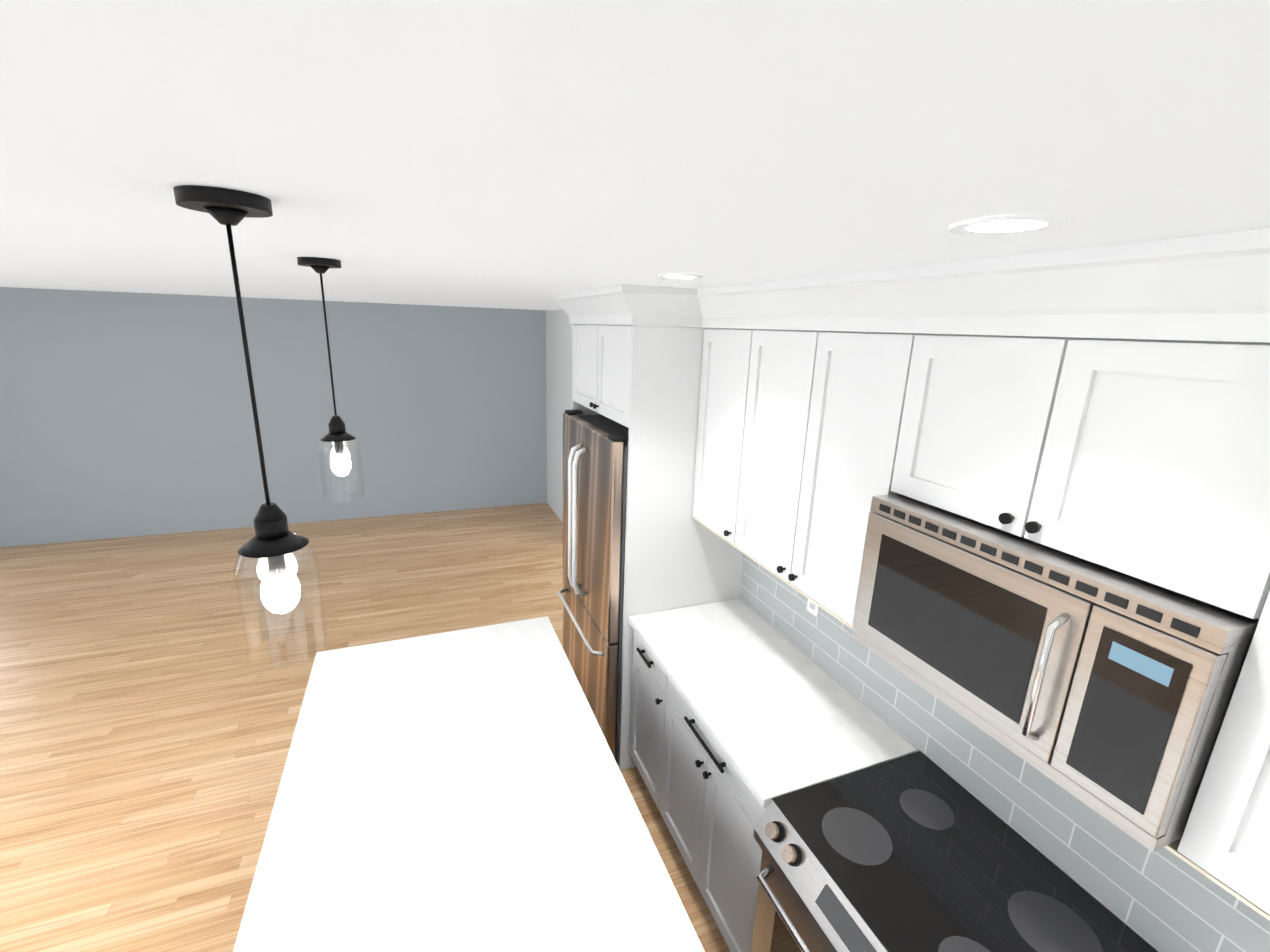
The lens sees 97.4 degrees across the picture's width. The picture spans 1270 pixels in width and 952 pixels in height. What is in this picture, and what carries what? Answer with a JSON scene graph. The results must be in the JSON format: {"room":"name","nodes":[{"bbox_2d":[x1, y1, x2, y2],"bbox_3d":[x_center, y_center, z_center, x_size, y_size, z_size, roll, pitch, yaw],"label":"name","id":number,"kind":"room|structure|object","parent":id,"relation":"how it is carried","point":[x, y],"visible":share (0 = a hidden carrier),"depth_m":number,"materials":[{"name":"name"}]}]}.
{"room":"kitchen","nodes":[
{"label":"kitchen","id":0,"kind":"room"},
{"bbox_2d":[0,287,546,547],"bbox_3d":[-2.932,-0.733,6.557,10.200,2.480,0.120,-4,16,-21],"label":"wall","id":1,"kind":"structure","parent":0,"point":[124,414],"depth_m":6.01,"materials":[{"name":"grey"}]},
{"bbox_2d":[0,503,730,951],"bbox_3d":[-1.405,1.597,3.012,10.200,0.100,8.520,-4,16,-21],"label":"floor","id":2,"kind":"structure","parent":0,"point":[148,715],"depth_m":3.52,"materials":[{"name":"brown wood"}]},
{"bbox_2d":[557,410,628,765],"bbox_3d":[-0.004,0.569,3.311,0.785,1.814,0.935,-4,16,-21],"label":"refrigerator","id":3,"kind":"object","parent":2,"relation":"on","point":[595,457],"visible":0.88,"depth_m":2.96,"materials":[{"name":"grey"}]},
{"bbox_2d":[572,324,742,770],"bbox_3d":[0.071,0.323,3.273,0.695,2.318,1.005,-4,16,-21],"label":"surround","id":4,"kind":"object","parent":2,"relation":"on","point":[642,383],"visible":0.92,"depth_m":2.70,"materials":[{"name":"white wood"}]},
{"bbox_2d":[629,631,767,951],"bbox_3d":[0.461,1.287,2.481,0.638,0.888,1.178,-4,16,-21],"label":"base cabinet","id":5,"kind":"object","parent":2,"relation":"on","point":[711,809],"visible":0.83,"depth_m":2.22,"materials":[{"name":"white wood"}]},
{"bbox_2d":[628,598,917,807],"bbox_3d":[0.477,0.841,2.362,0.636,0.034,1.181,-4,16,-21],"label":"countertop","id":6,"kind":"structure","parent":5,"relation":"on","point":[776,712],"depth_m":2.17,"materials":[{"name":"white stone"}]},
{"bbox_2d":[751,751,1157,951],"bbox_3d":[0.788,1.514,1.590,0.694,0.924,0.757,-4,16,-21],"label":"range","id":7,"kind":"object","parent":2,"relation":"on","point":[919,851],"visible":1,"depth_m":1.52,"materials":[{"name":"black glass"}]},
{"bbox_3d":[-0.569,1.460,1.856,1.034,0.808,2.146,-4,16,-21],"label":"kitchen island","id":8,"kind":"object","parent":2,"relation":"on","visible":0},
{"bbox_2d":[233,616,704,951],"bbox_3d":[-0.554,1.053,1.747,1.063,0.034,2.175,-4,16,-21],"label":"island countertop","id":9,"kind":"structure","parent":8,"relation":"on","point":[465,790],"depth_m":1.70,"materials":[{"name":"white stone"}]},
{"bbox_2d":[0,0,1269,309],"bbox_3d":[-1.321,-0.895,2.349,10.200,0.100,8.520,-4,16,-21],"label":"ceiling","id":10,"kind":"structure","parent":0,"point":[520,154],"depth_m":0.51,"materials":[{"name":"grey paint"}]},
{"bbox_2d":[173,185,326,669],"bbox_3d":[-0.613,-0.049,0.911,0.124,0.749,0.124,-4,16,-21],"label":"pendant light","id":11,"kind":"object","parent":10,"relation":"hanging from","point":[274,540],"visible":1,"depth_m":0.92,"materials":[{"name":"black metal"}]},
{"bbox_2d":[297,257,364,502],"bbox_3d":[-0.961,-0.289,1.773,0.124,0.749,0.124,-4,16,-21],"label":"pendant light","id":12,"kind":"object","parent":10,"relation":"hanging from","point":[337,435],"visible":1,"depth_m":1.79,"materials":[{"name":"black metal"}]},
{"bbox_2d":[657,274,702,279],"bbox_3d":[0.145,-0.649,1.819,0.150,0.006,0.150,-4,16,-21],"label":"recessed light","id":13,"kind":"object","parent":10,"relation":"in","point":[680,276],"visible":1,"depth_m":1.81,"materials":[{"name":"white"}]},
{"bbox_2d":[948,214,1066,236],"bbox_3d":[0.554,-0.374,0.836,0.150,0.006,0.150,-4,16,-21],"label":"recessed light","id":14,"kind":"object","parent":10,"relation":"in","point":[1003,225],"visible":0.9,"depth_m":0.82,"materials":[{"name":"white"}]},
{"bbox_2d":[546,309,1262,522],"bbox_3d":[0.440,0.210,3.438,0.120,2.480,8.400,-4,16,-21],"label":"wall","id":15,"kind":"structure","parent":0,"point":[558,364],"depth_m":6.62,"materials":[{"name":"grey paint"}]},
{"bbox_2d":[692,328,759,550],"bbox_3d":[0.527,-0.189,2.495,0.316,0.900,0.461,-4,16,-21],"label":"upper cabinet","id":16,"kind":"object","parent":15,"relation":"attached to","point":[728,368],"depth_m":2.43,"materials":[{"name":"white wood"}]},
{"bbox_2d":[554,228,1269,342],"bbox_3d":[0.578,-0.416,1.292,0.760,0.158,4.795,-3,16,-17],"label":"crown molding","id":17,"kind":"structure","parent":16,"relation":"attached to","point":[1212,287],"depth_m":1.17,"materials":[{"name":"white wood"}]},
{"bbox_2d":[740,330,915,629],"bbox_3d":[0.718,-0.056,2.022,0.316,0.900,0.837,-4,16,-21],"label":"upper cabinet","id":18,"kind":"object","parent":15,"relation":"attached to","point":[828,406],"depth_m":1.86,"materials":[{"name":"white wood"}]},
{"bbox_2d":[739,553,1269,951],"bbox_3d":[1.236,0.873,1.307,0.012,0.535,3.640,-4,16,-21],"label":"tile backsplash","id":19,"kind":"structure","parent":15,"relation":"attached to","point":[1163,899],"depth_m":1.58,"materials":[{"name":"grey tile"}]},
{"bbox_2d":[806,599,818,616],"bbox_3d":[0.773,0.544,2.418,0.008,0.116,0.072,-4,16,-21],"label":"electrical outlet","id":20,"kind":"object","parent":19,"relation":"attached to","point":[813,608],"visible":0.48,"depth_m":2.42,"materials":[{"name":"white plastic"}]},
{"bbox_2d":[888,334,1269,635],"bbox_3d":[1.016,-0.080,1.244,0.316,0.435,0.764,-4,16,-21],"label":"upper cabinet","id":21,"kind":"object","parent":15,"relation":"attached to","point":[1146,460],"depth_m":1.08,"materials":[{"name":"white wood"}]},
{"bbox_2d":[852,493,1258,851],"bbox_3d":[0.950,0.353,1.338,0.428,0.441,0.756,-4,16,-21],"label":"microwave","id":22,"kind":"object","parent":21,"relation":"attached to","point":[1105,692],"visible":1,"depth_m":1.12,"materials":[{"name":"silver metal"}]},
{"bbox_2d":[1164,612,1269,920],"bbox_3d":[1.300,0.346,0.583,0.316,0.900,0.841,-4,16,-21],"label":"upper cabinet","id":23,"kind":"object","parent":15,"relation":"attached to","point":[1225,838],"depth_m":0.93,"materials":[{"name":"white wood"}]}
]}

